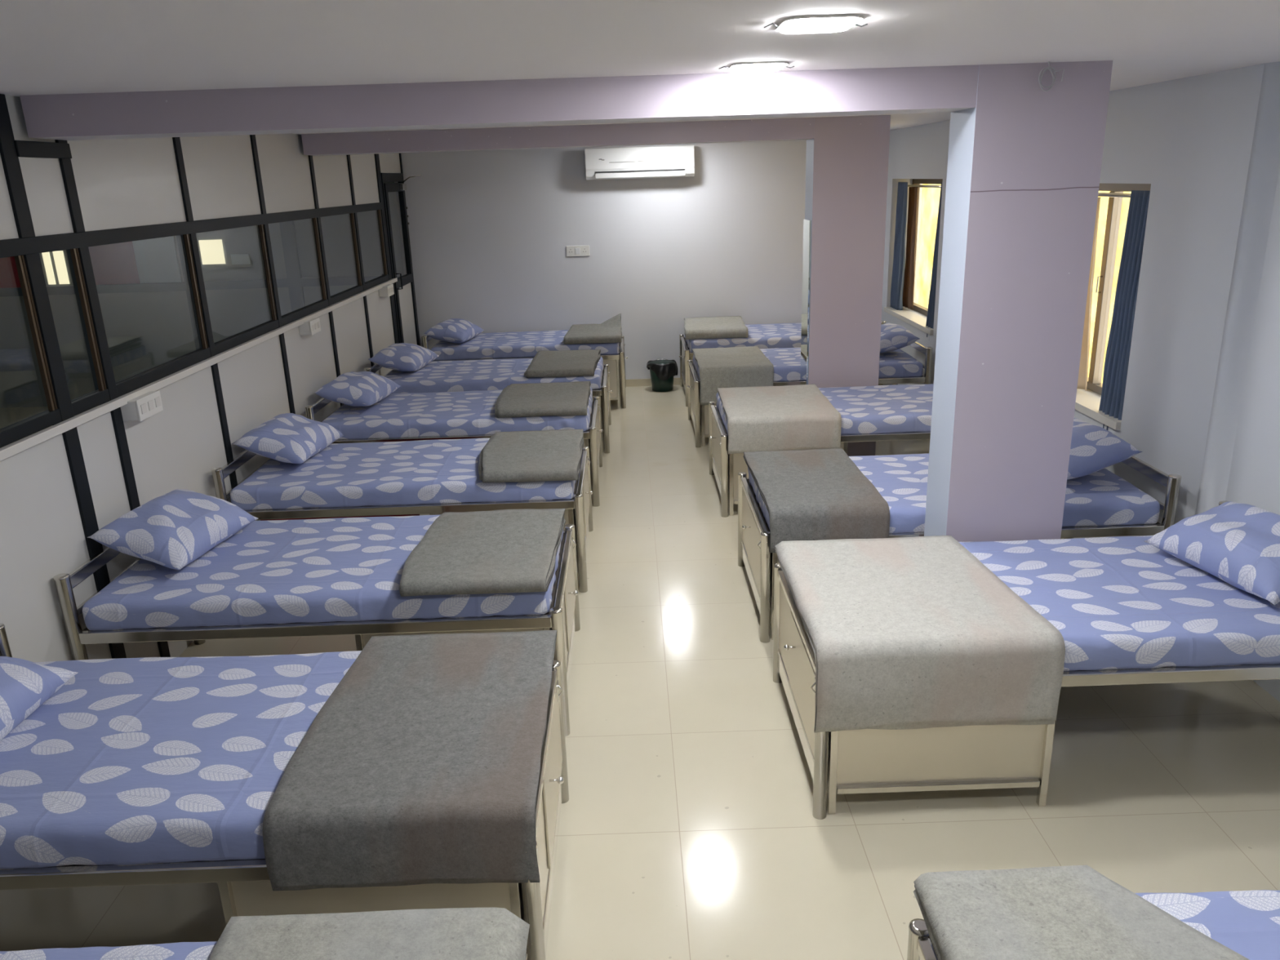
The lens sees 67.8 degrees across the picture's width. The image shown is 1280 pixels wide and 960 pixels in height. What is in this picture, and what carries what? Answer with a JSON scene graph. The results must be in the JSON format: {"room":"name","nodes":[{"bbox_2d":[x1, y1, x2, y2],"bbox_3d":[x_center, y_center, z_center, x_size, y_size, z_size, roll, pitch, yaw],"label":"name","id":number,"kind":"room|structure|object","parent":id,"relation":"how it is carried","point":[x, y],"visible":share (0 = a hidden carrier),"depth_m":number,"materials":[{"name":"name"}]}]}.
{"room":"dormitory","nodes":[
{"label":"dormitory","id":0,"kind":"room"},
{"bbox_2d":[0,182,404,408],"bbox_3d":[-4.825,-2.031,9.827,4.800,2.480,0.150,-2,18,0],"label":"window","id":1,"kind":"structure","parent":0,"point":[144,291],"depth_m":9.79,"materials":[{"name":"grey glass"}]},
{"bbox_2d":[0,93,420,662],"bbox_3d":[-2.253,-0.202,3.797,0.050,2.480,12.630,-2,18,0],"label":"wall","id":2,"kind":"structure","parent":0,"point":[57,492],"depth_m":4.33,"materials":[{"name":"white paint"}]},
{"bbox_2d":[120,390,163,421],"bbox_3d":[-2.212,-0.329,4.229,0.087,0.094,0.214,-2,18,0],"label":"switch box","id":3,"kind":"object","parent":2,"relation":"attached to","point":[140,408],"visible":0.92,"depth_m":4.17,"materials":[{"name":"white plastic"}]},
{"bbox_2d":[140,403,147,413],"bbox_3d":[-2.169,-0.312,4.168,0.004,0.040,0.042,-2,18,0],"label":"switch","id":4,"kind":"object","parent":3,"relation":"attached to","point":[144,406],"depth_m":4.17,"materials":[{"name":"white plastic"}]},
{"bbox_2d":[147,400,154,410],"bbox_3d":[-2.170,-0.332,4.230,0.004,0.040,0.042,-2,18,0],"label":"switch","id":5,"kind":"object","parent":3,"relation":"attached to","point":[150,402],"depth_m":4.23,"materials":[{"name":"white plastic"}]},
{"bbox_2d":[154,396,160,407],"bbox_3d":[-2.171,-0.351,4.292,0.004,0.040,0.042,-2,18,0],"label":"switch","id":6,"kind":"object","parent":3,"relation":"attached to","point":[157,399],"depth_m":4.29,"materials":[{"name":"white plastic"}]},
{"bbox_2d":[0,277,397,461],"bbox_3d":[-2.217,-0.118,3.399,0.028,0.034,11.780,-2,18,0],"label":"window sill","id":7,"kind":"structure","parent":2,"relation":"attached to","point":[12,449],"depth_m":4.38,"materials":[{"name":"white stone"}]},
{"bbox_2d":[298,317,320,335],"bbox_3d":[-2.248,-1.046,6.493,0.087,0.094,0.204,-2,18,0],"label":"switch box","id":8,"kind":"object","parent":2,"relation":"attached to","point":[311,326],"visible":0.97,"depth_m":6.41,"materials":[{"name":"white plastic"}]},
{"bbox_2d":[378,284,394,297],"bbox_3d":[-2.282,-1.707,8.581,0.087,0.094,0.224,-2,18,0],"label":"switch box","id":9,"kind":"object","parent":2,"relation":"attached to","point":[388,291],"visible":0.98,"depth_m":8.49,"materials":[{"name":"white plastic"}]},
{"bbox_2d":[381,173,421,346],"bbox_3d":[-2.219,-1.854,9.401,0.292,2.240,0.870,-2,18,0],"label":"door","id":10,"kind":"structure","parent":2,"relation":"in","point":[405,301],"depth_m":9.38,"materials":[{"name":"black metal"}]},
{"bbox_2d":[0,385,1279,959],"bbox_3d":[-2.089,1.013,4.184,10.200,0.080,13.030,-2,18,0],"label":"floor","id":11,"kind":"structure","parent":0,"point":[688,830],"depth_m":3.37,"materials":[{"name":"beige tile"}]},
{"bbox_2d":[0,623,568,959],"bbox_3d":[-1.199,0.959,2.870,1.943,0.762,0.985,-2,18,0],"label":"bed","id":12,"kind":"object","parent":11,"relation":"on","point":[245,887],"visible":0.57,"depth_m":2.44,"materials":[{"name":"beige metal"}]},
{"bbox_2d":[0,650,361,868],"bbox_3d":[-1.214,0.767,2.810,1.807,0.120,0.940,-2,18,0],"label":"mattress","id":13,"kind":"object","parent":12,"relation":"on","point":[145,760],"visible":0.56,"depth_m":2.64,"materials":[{"name":"blue fabric"}]},
{"bbox_2d":[0,656,77,741],"bbox_3d":[-1.983,0.670,2.719,0.397,0.197,0.610,-1,18,2],"label":"pillow","id":14,"kind":"object","parent":13,"relation":"on","point":[25,685],"visible":1,"depth_m":2.82,"materials":[{"name":"blue fabric"}]},
{"bbox_2d":[262,630,556,891],"bbox_3d":[-0.603,0.776,2.823,0.682,0.222,0.986,-2,18,0],"label":"blanket","id":15,"kind":"object","parent":13,"relation":"on","point":[421,765],"visible":1,"depth_m":2.50,"materials":[{"name":"grey fabric"}]},
{"bbox_2d":[53,524,580,736],"bbox_3d":[-1.240,0.549,4.167,1.943,0.762,0.985,-2,18,0],"label":"bed","id":16,"kind":"object","parent":11,"relation":"on","point":[563,615],"visible":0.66,"depth_m":3.68,"materials":[{"name":"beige metal"}]},
{"bbox_2d":[82,515,563,630],"bbox_3d":[-1.256,0.358,4.106,1.804,0.120,0.933,-2,18,0],"label":"mattress","id":17,"kind":"object","parent":16,"relation":"on","point":[339,569],"visible":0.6,"depth_m":3.75,"materials":[{"name":"blue fabric"}]},
{"bbox_2d":[87,488,257,569],"bbox_3d":[-1.981,0.192,4.088,0.379,0.242,0.610,1,18,8],"label":"pillow","id":18,"kind":"object","parent":17,"relation":"on","point":[174,529],"visible":1,"depth_m":3.93,"materials":[{"name":"blue fabric"}]},
{"bbox_2d":[399,508,565,596],"bbox_3d":[-0.637,0.292,3.976,0.606,0.071,0.831,-2,18,0],"label":"blanket","id":19,"kind":"object","parent":17,"relation":"on","point":[502,551],"visible":1,"depth_m":3.85,"materials":[{"name":"grey fabric"}]},
{"bbox_2d":[260,514,419,520],"bbox_3d":[-1.634,0.363,5.283,0.802,0.467,0.377,-2,18,0],"label":"frame","id":20,"kind":"object","parent":11,"relation":"on","point":[402,514],"visible":0.05,"depth_m":5.07,"materials":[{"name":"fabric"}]},
{"bbox_2d":[211,445,593,592],"bbox_3d":[-1.242,0.129,5.492,1.943,0.762,0.985,-2,18,0],"label":"bed","id":21,"kind":"object","parent":11,"relation":"on","point":[578,509],"visible":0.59,"depth_m":5.00,"materials":[{"name":"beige metal"}]},
{"bbox_2d":[230,437,576,510],"bbox_3d":[-1.257,-0.062,5.431,1.806,0.119,0.937,-2,18,0],"label":"mattress","id":22,"kind":"object","parent":21,"relation":"on","point":[439,471],"visible":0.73,"depth_m":5.04,"materials":[{"name":"blue fabric"}]},
{"bbox_2d":[231,413,344,463],"bbox_3d":[-2.009,-0.246,5.481,0.384,0.232,0.610,0,18,5],"label":"pillow","id":23,"kind":"object","parent":22,"relation":"on","point":[287,437],"visible":1,"depth_m":5.30,"materials":[{"name":"blue fabric"}]},
{"bbox_2d":[478,429,583,482],"bbox_3d":[-0.611,-0.139,5.331,0.581,0.070,0.864,-2,18,0],"label":"blanket","id":24,"kind":"object","parent":22,"relation":"on","point":[513,456],"visible":1,"depth_m":5.20,"materials":[{"name":"grey fabric"}]},
{"bbox_2d":[304,395,603,506],"bbox_3d":[-1.233,-0.297,6.836,1.943,0.762,0.985,-2,18,0],"label":"bed","id":25,"kind":"object","parent":11,"relation":"on","point":[592,437],"visible":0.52,"depth_m":6.39,"materials":[{"name":"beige metal"}]},
{"bbox_2d":[322,387,592,439],"bbox_3d":[-1.248,-0.489,6.775,1.808,0.120,0.939,-2,18,0],"label":"mattress","id":26,"kind":"object","parent":25,"relation":"on","point":[409,415],"visible":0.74,"depth_m":6.36,"materials":[{"name":"blue fabric"}]},
{"bbox_2d":[314,371,400,406],"bbox_3d":[-1.989,-0.653,6.748,0.391,0.218,0.610,0,18,6],"label":"pillow","id":27,"kind":"object","parent":26,"relation":"on","point":[361,388],"visible":1,"depth_m":6.54,"materials":[{"name":"blue fabric"}]},
{"bbox_2d":[494,381,591,417],"bbox_3d":[-0.677,-0.568,6.690,0.639,0.066,0.843,-2,18,0],"label":"blanket","id":28,"kind":"object","parent":26,"relation":"on","point":[562,398],"visible":1,"depth_m":6.54,"materials":[{"name":"grey fabric"}]},
{"bbox_2d":[364,364,612,453],"bbox_3d":[-1.204,-0.694,8.085,1.943,0.762,0.985,-2,18,0],"label":"bed","id":29,"kind":"object","parent":11,"relation":"on","point":[603,393],"visible":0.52,"depth_m":7.70,"materials":[{"name":"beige metal"}]},
{"bbox_2d":[384,356,603,393],"bbox_3d":[-1.218,-0.886,8.024,1.807,0.120,0.943,-2,18,0],"label":"mattress","id":30,"kind":"object","parent":29,"relation":"on","point":[435,376],"visible":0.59,"depth_m":7.68,"materials":[{"name":"blue fabric"}]},
{"bbox_2d":[368,342,438,371],"bbox_3d":[-1.979,-1.033,8.012,0.393,0.215,0.610,0,18,7],"label":"pillow","id":31,"kind":"object","parent":30,"relation":"on","point":[402,357],"visible":1,"depth_m":7.81,"materials":[{"name":"blue fabric"}]},
{"bbox_2d":[524,349,600,377],"bbox_3d":[-0.634,-0.977,7.983,0.592,0.064,0.959,-2,18,0],"label":"blanket","id":32,"kind":"object","parent":30,"relation":"on","point":[565,363],"visible":1,"depth_m":7.81,"materials":[{"name":"grey fabric"}]},
{"bbox_2d":[421,321,627,408],"bbox_3d":[-1.093,-1.173,9.582,1.943,0.762,0.985,-2,18,0],"label":"bed","id":33,"kind":"object","parent":11,"relation":"on","point":[616,362],"visible":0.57,"depth_m":9.16,"materials":[{"name":"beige metal"}]},
{"bbox_2d":[430,329,619,360],"bbox_3d":[-1.109,-1.364,9.522,1.805,0.118,0.938,-2,18,0],"label":"mattress","id":34,"kind":"object","parent":33,"relation":"on","point":[517,344],"visible":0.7,"depth_m":9.10,"materials":[{"name":"blue fabric"}]},
{"bbox_2d":[423,318,484,343],"bbox_3d":[-1.821,-1.468,9.367,0.395,0.212,0.610,2,18,11],"label":"pillow","id":35,"kind":"object","parent":34,"relation":"on","point":[457,331],"visible":1,"depth_m":9.16,"materials":[{"name":"blue fabric"}]},
{"bbox_2d":[564,313,622,344],"bbox_3d":[-0.454,-1.493,9.422,0.553,0.180,0.848,-2,18,0],"label":"blanket","id":36,"kind":"object","parent":34,"relation":"on","point":[610,331],"visible":1,"depth_m":9.22,"materials":[{"name":"grey fabric"}]},
{"bbox_2d":[646,358,677,391],"bbox_3d":[0.234,-1.090,9.940,0.326,0.306,0.327,-2,18,0],"label":"waste bin","id":37,"kind":"object","parent":11,"relation":"on","point":[662,371],"visible":1,"depth_m":9.85,"materials":[{"name":"black plastic"}]},
{"bbox_2d":[679,320,885,406],"bbox_3d":[1.363,-1.251,9.576,1.943,0.762,0.985,-2,18,0],"label":"bed","id":38,"kind":"object","parent":11,"relation":"on","point":[685,355],"visible":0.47,"depth_m":9.46,"materials":[{"name":"beige metal"}]},
{"bbox_2d":[685,322,801,351],"bbox_3d":[1.366,-1.443,9.515,1.806,0.121,0.935,-2,18,0],"label":"mattress","id":39,"kind":"object","parent":38,"relation":"on","point":[777,335],"visible":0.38,"depth_m":9.08,"materials":[{"name":"blue fabric"}]},
{"bbox_2d":[684,315,747,339],"bbox_3d":[0.736,-1.510,9.465,0.629,0.103,0.903,-2,18,0],"label":"blanket","id":40,"kind":"object","parent":39,"relation":"on","point":[727,326],"visible":1,"depth_m":9.14,"materials":[{"name":"grey fabric"}]},
{"bbox_2d":[687,341,933,447],"bbox_3d":[1.376,-0.807,8.175,1.943,0.762,0.985,-2,18,0],"label":"bed","id":41,"kind":"object","parent":11,"relation":"on","point":[698,413],"visible":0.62,"depth_m":7.76,"materials":[{"name":"beige metal"}]},
{"bbox_2d":[692,347,923,381],"bbox_3d":[1.379,-0.999,8.114,1.807,0.119,0.939,-2,18,0],"label":"mattress","id":42,"kind":"object","parent":41,"relation":"on","point":[786,362],"visible":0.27,"depth_m":7.71,"materials":[{"name":"blue fabric"}]},
{"bbox_2d":[692,346,773,404],"bbox_3d":[0.771,-0.896,8.099,0.596,0.312,0.931,-2,18,0],"label":"blanket","id":43,"kind":"object","parent":42,"relation":"on","point":[731,366],"visible":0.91,"depth_m":7.66,"materials":[{"name":"grey fabric"}]},
{"bbox_2d":[880,323,919,352],"bbox_3d":[2.097,-1.207,8.107,0.388,0.219,0.610,-2,18,0],"label":"pillow","id":44,"kind":"object","parent":42,"relation":"on","point":[893,336],"visible":0.62,"depth_m":7.86,"materials":[{"name":"blue fabric"}]},
{"bbox_2d":[708,401,930,517],"bbox_3d":[1.452,-0.298,6.564,1.943,0.762,0.985,-2,18,0],"label":"bed","id":45,"kind":"object","parent":11,"relation":"on","point":[726,467],"visible":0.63,"depth_m":6.16,"materials":[{"name":"beige metal"}]},
{"bbox_2d":[715,383,933,434],"bbox_3d":[1.454,-0.490,6.503,1.807,0.119,0.947,-2,18,0],"label":"mattress","id":46,"kind":"object","parent":45,"relation":"on","point":[895,408],"visible":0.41,"depth_m":6.27,"materials":[{"name":"blue fabric"}]},
{"bbox_2d":[717,384,841,453],"bbox_3d":[0.914,-0.427,6.484,0.729,0.238,0.951,-2,18,0],"label":"blanket","id":47,"kind":"object","parent":46,"relation":"on","point":[785,417],"visible":1,"depth_m":6.07,"materials":[{"name":"grey fabric"}]},
{"bbox_2d":[804,115,890,456],"bbox_3d":[1.487,-1.346,7.020,0.520,2.480,0.290,-2,18,0],"label":"pillar","id":48,"kind":"structure","parent":11,"relation":"on","point":[847,157],"depth_m":6.78,"materials":[{"name":"purple paint"}]},
{"bbox_2d":[800,218,811,384],"bbox_3d":[1.227,-1.146,7.079,0.012,1.520,0.250,-2,18,0],"label":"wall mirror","id":49,"kind":"object","parent":48,"relation":"attached to","point":[806,223],"visible":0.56,"depth_m":7.00,"materials":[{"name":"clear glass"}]},
{"bbox_2d":[906,918,937,959],"bbox_3d":[1.540,1.243,1.693,1.943,0.762,0.985,-2,18,0],"label":"bed","id":50,"kind":"object","parent":11,"relation":"on","point":[920,947],"visible":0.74,"depth_m":2.07,"materials":[{"name":"beige metal"}]},
{"bbox_2d":[1134,889,1279,959],"bbox_3d":[1.544,1.052,1.632,1.805,0.119,0.934,-2,18,0],"label":"mattress","id":51,"kind":"object","parent":50,"relation":"on","point":[1246,922],"visible":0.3,"depth_m":1.97,"materials":[{"name":"blue fabric"}]},
{"bbox_2d":[913,865,1249,959],"bbox_3d":[1.120,1.111,1.639,1.085,0.274,1.016,-2,18,0],"label":"blanket","id":52,"kind":"object","parent":51,"relation":"on","point":[1072,912],"visible":1,"depth_m":1.93,"materials":[{"name":"grey fabric"}]},
{"bbox_2d":[737,456,1182,642],"bbox_3d":[1.494,0.232,4.886,1.943,0.762,0.985,-2,18,0],"label":"bed","id":53,"kind":"object","parent":11,"relation":"on","point":[754,554],"visible":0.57,"depth_m":4.49,"materials":[{"name":"beige metal"}]},
{"bbox_2d":[747,453,1159,533],"bbox_3d":[1.496,0.040,4.825,1.807,0.120,0.936,-2,18,0],"label":"mattress","id":54,"kind":"object","parent":53,"relation":"on","point":[1101,497],"visible":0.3,"depth_m":4.50,"materials":[{"name":"blue fabric"}]},
{"bbox_2d":[742,448,889,552],"bbox_3d":[0.855,0.086,4.814,0.560,0.229,0.986,-2,18,0],"label":"blanket","id":55,"kind":"object","parent":54,"relation":"on","point":[812,494],"visible":0.9,"depth_m":4.47,"materials":[{"name":"grey fabric"}]},
{"bbox_2d":[1066,417,1142,479],"bbox_3d":[2.170,-0.169,4.807,0.382,0.229,0.610,-3,18,-4],"label":"pillow","id":56,"kind":"object","parent":54,"relation":"on","point":[1094,448],"visible":0.48,"depth_m":4.56,"materials":[{"name":"blue fabric"}]},
{"bbox_2d":[773,500,1279,819],"bbox_3d":[1.519,0.627,3.638,1.943,0.762,0.985,-2,18,0],"label":"bed","id":57,"kind":"object","parent":11,"relation":"on","point":[979,757],"visible":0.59,"depth_m":3.27,"materials":[{"name":"beige metal"}]},
{"bbox_2d":[959,535,1279,671],"bbox_3d":[1.521,0.436,3.577,1.808,0.119,0.943,-2,18,0],"label":"mattress","id":58,"kind":"object","parent":57,"relation":"on","point":[1115,602],"visible":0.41,"depth_m":3.36,"materials":[{"name":"blue fabric"}]},
{"bbox_2d":[774,535,1065,733],"bbox_3d":[0.973,0.541,3.567,0.811,0.332,0.947,-2,18,0],"label":"blanket","id":59,"kind":"object","parent":58,"relation":"on","point":[916,632],"visible":1,"depth_m":3.16,"materials":[{"name":"grey fabric"}]},
{"bbox_2d":[1144,501,1279,604],"bbox_3d":[2.256,0.244,3.523,0.383,0.230,0.610,-6,18,-12],"label":"pillow","id":60,"kind":"object","parent":58,"relation":"on","point":[1237,544],"visible":1,"depth_m":3.48,"materials":[{"name":"blue fabric"}]},
{"bbox_3d":[-1.169,1.348,1.641,1.943,0.762,0.985,-2,18,0],"label":"bed","id":61,"kind":"object","parent":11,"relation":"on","visible":0},
{"bbox_2d":[0,941,217,959],"bbox_3d":[-1.185,1.157,1.580,1.805,0.118,0.935,-2,18,0],"label":"mattress","id":62,"kind":"object","parent":61,"relation":"on","point":[180,950],"visible":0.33,"depth_m":1.96,"materials":[{"name":"blue fabric"}]},
{"bbox_2d":[208,907,529,959],"bbox_3d":[-0.541,1.164,1.579,0.631,0.214,0.994,-2,18,0],"label":"blanket","id":63,"kind":"object","parent":62,"relation":"on","point":[450,933],"visible":1,"depth_m":1.96,"materials":[{"name":"grey fabric"}]},
{"bbox_2d":[0,0,1279,134],"bbox_3d":[-2.219,-1.434,3.407,10.100,0.100,13.030,-2,18,0],"label":"ceiling","id":64,"kind":"structure","parent":0,"point":[47,46],"depth_m":2.55,"materials":[{"name":"paint"}]},
{"bbox_2d":[19,64,978,140],"bbox_3d":[-0.509,-1.432,3.632,3.500,0.145,0.276,-2,18,0],"label":"ceiling beam","id":65,"kind":"structure","parent":64,"relation":"attached to","point":[953,88],"depth_m":3.50,"materials":[{"name":"purple paint"}]},
{"bbox_2d":[301,117,814,155],"bbox_3d":[-0.558,-2.393,6.652,3.500,0.135,0.276,-2,18,0],"label":"ceiling beam","id":66,"kind":"structure","parent":64,"relation":"attached to","point":[801,128],"depth_m":6.52,"materials":[{"name":"purple paint"}]},
{"bbox_2d":[719,61,794,71],"bbox_3d":[0.404,-1.417,3.272,0.263,0.012,0.204,-2,18,0],"label":"recessed light","id":67,"kind":"object","parent":64,"relation":"in","point":[767,65],"visible":1,"depth_m":3.21,"materials":[{"name":"white plastic"}]},
{"bbox_2d":[731,63,784,71],"bbox_3d":[0.404,-1.414,3.272,0.170,0.006,0.180,-2,18,0],"label":"diffuser","id":68,"kind":"object","parent":67,"relation":"attached to","point":[735,67],"depth_m":3.23,"materials":[{"name":"white plastic"}]},
{"bbox_2d":[764,13,867,34],"bbox_3d":[0.444,-1.134,2.376,0.263,0.012,0.224,-2,18,0],"label":"recessed light","id":69,"kind":"object","parent":64,"relation":"in","point":[823,23],"visible":1,"depth_m":2.33,"materials":[{"name":"white plastic"}]},
{"bbox_2d":[780,17,857,34],"bbox_3d":[0.444,-1.131,2.377,0.170,0.006,0.200,-2,18,0],"label":"diffuser","id":70,"kind":"object","parent":69,"relation":"attached to","point":[788,25],"depth_m":2.34,"materials":[{"name":"white plastic"}]},
{"bbox_2d":[395,139,922,379],"bbox_3d":[0.222,-2.219,9.902,5.300,2.480,0.150,-2,18,0],"label":"wall","id":71,"kind":"structure","parent":0,"point":[491,232],"depth_m":9.75,"materials":[{"name":"paint"}]},
{"bbox_2d":[566,245,589,256],"bbox_3d":[-0.635,-2.345,9.758,0.236,0.104,0.022,-2,18,0],"label":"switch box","id":72,"kind":"object","parent":71,"relation":"attached to","point":[571,251],"visible":1,"depth_m":9.75,"materials":[{"name":"white plastic"}]},
{"bbox_2d":[574,248,580,253],"bbox_3d":[-0.638,-2.342,9.751,0.052,0.060,0.008,-2,18,0],"label":"rocker switch","id":73,"kind":"object","parent":72,"relation":"attached to","point":[577,251],"depth_m":9.75,"materials":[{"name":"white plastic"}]},
{"bbox_2d":[584,144,694,179],"bbox_3d":[-0.003,-3.138,9.414,1.070,0.300,0.218,-2,18,0],"label":"air conditioner","id":74,"kind":"object","parent":71,"relation":"attached to","point":[655,161],"visible":1,"depth_m":9.32,"materials":[{"name":"white plastic"}]},
{"bbox_2d":[626,377,679,386],"bbox_3d":[0.075,-1.043,10.187,4.770,0.077,0.012,-2,18,0],"label":"baseboard","id":75,"kind":"structure","parent":71,"relation":"attached to","point":[635,382],"depth_m":10.18,"materials":[{"name":"beige tile"}]},
{"bbox_2d":[924,60,1112,542],"bbox_3d":[1.521,-0.389,3.998,0.490,2.480,0.290,-2,18,0],"label":"pillar","id":76,"kind":"structure","parent":0,"point":[1024,168],"depth_m":3.76,"materials":[{"name":"purple paint"}]},
{"bbox_2d":[1038,62,1064,91],"bbox_3d":[1.496,-1.473,3.473,0.091,0.106,0.023,-2,18,0],"label":"coil","id":77,"kind":"object","parent":76,"relation":"hanging from","point":[1049,67],"visible":0.99,"depth_m":3.47,"materials":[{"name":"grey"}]},
{"bbox_2d":[881,62,1279,702],"bbox_3d":[2.654,-0.370,3.823,0.270,2.480,12.630,-2,18,0],"label":"wall","id":78,"kind":"structure","parent":0,"point":[1202,403],"depth_m":4.26,"materials":[{"name":"paint"}]},
{"bbox_2d":[884,178,942,334],"bbox_3d":[2.553,-2.049,8.551,0.285,1.252,1.500,-2,18,0],"label":"window","id":79,"kind":"structure","parent":78,"relation":"in","point":[916,317],"depth_m":8.85,"materials":[{"name":"brown metal"}]},
{"bbox_2d":[907,184,941,187],"bbox_3d":[2.529,-2.583,8.381,0.040,0.050,1.498,-2,18,0],"label":"curtain rod","id":80,"kind":"object","parent":78,"relation":"attached to","point":[908,185],"visible":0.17,"depth_m":8.46,"materials":[{"name":"silver metal"}]},
{"bbox_2d":[890,182,907,310],"bbox_3d":[2.482,-2.234,9.124,0.068,1.181,0.270,-2,18,0],"label":"curtain","id":81,"kind":"object","parent":80,"relation":"hanging from","point":[899,258],"visible":1,"depth_m":9.09,"materials":[{"name":"blue fabric"}]},
{"bbox_2d":[902,186,918,309],"bbox_3d":[2.572,-2.209,9.079,0.061,1.127,0.286,-2,18,0],"label":"curtain","id":82,"kind":"object","parent":80,"relation":"hanging from","point":[908,280],"visible":0.94,"depth_m":9.05,"materials":[{"name":"brown fabric"}]},
{"bbox_2d":[925,182,942,337],"bbox_3d":[2.476,-1.814,7.973,0.070,1.285,0.213,-2,18,0],"label":"curtain","id":83,"kind":"object","parent":80,"relation":"hanging from","point":[931,311],"visible":0.51,"depth_m":8.00,"materials":[{"name":"blue fabric"}]},
{"bbox_2d":[1075,182,1151,430],"bbox_3d":[2.603,-1.079,5.523,0.285,1.232,1.500,-2,18,0],"label":"window","id":84,"kind":"structure","parent":78,"relation":"in","point":[1087,402],"depth_m":5.46,"materials":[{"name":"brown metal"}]},
{"bbox_2d":[1097,192,1130,197],"bbox_3d":[2.578,-1.604,5.356,0.040,0.050,1.498,-2,18,0],"label":"curtain rod","id":85,"kind":"object","parent":78,"relation":"attached to","point":[1100,194],"visible":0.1,"depth_m":5.17,"materials":[{"name":"silver metal"}]},
{"bbox_2d":[1076,196,1100,390],"bbox_3d":[2.603,-1.135,5.735,0.068,1.096,0.556,-2,18,0],"label":"curtain","id":86,"kind":"object","parent":85,"relation":"hanging from","point":[1084,359],"visible":0.1,"depth_m":5.57,"materials":[{"name":"beige fabric"}]},
{"bbox_2d":[1098,190,1150,430],"bbox_3d":[2.522,-0.853,4.956,0.066,1.247,0.262,-2,18,0],"label":"curtain","id":87,"kind":"object","parent":85,"relation":"hanging from","point":[1118,347],"visible":0.7,"depth_m":4.95,"materials":[{"name":"blue fabric"}]},
{"label":"outside","id":88,"kind":"structure","parent":0,"visible":0},
{"bbox_2d":[915,183,1131,383],"bbox_3d":[4.515,-3.013,15.904,0.200,6.100,28.000,-2,18,0],"label":"wall","id":89,"kind":"structure","parent":88,"point":[930,202],"depth_m":14.09,"materials":[{"name":"yellow paint"}]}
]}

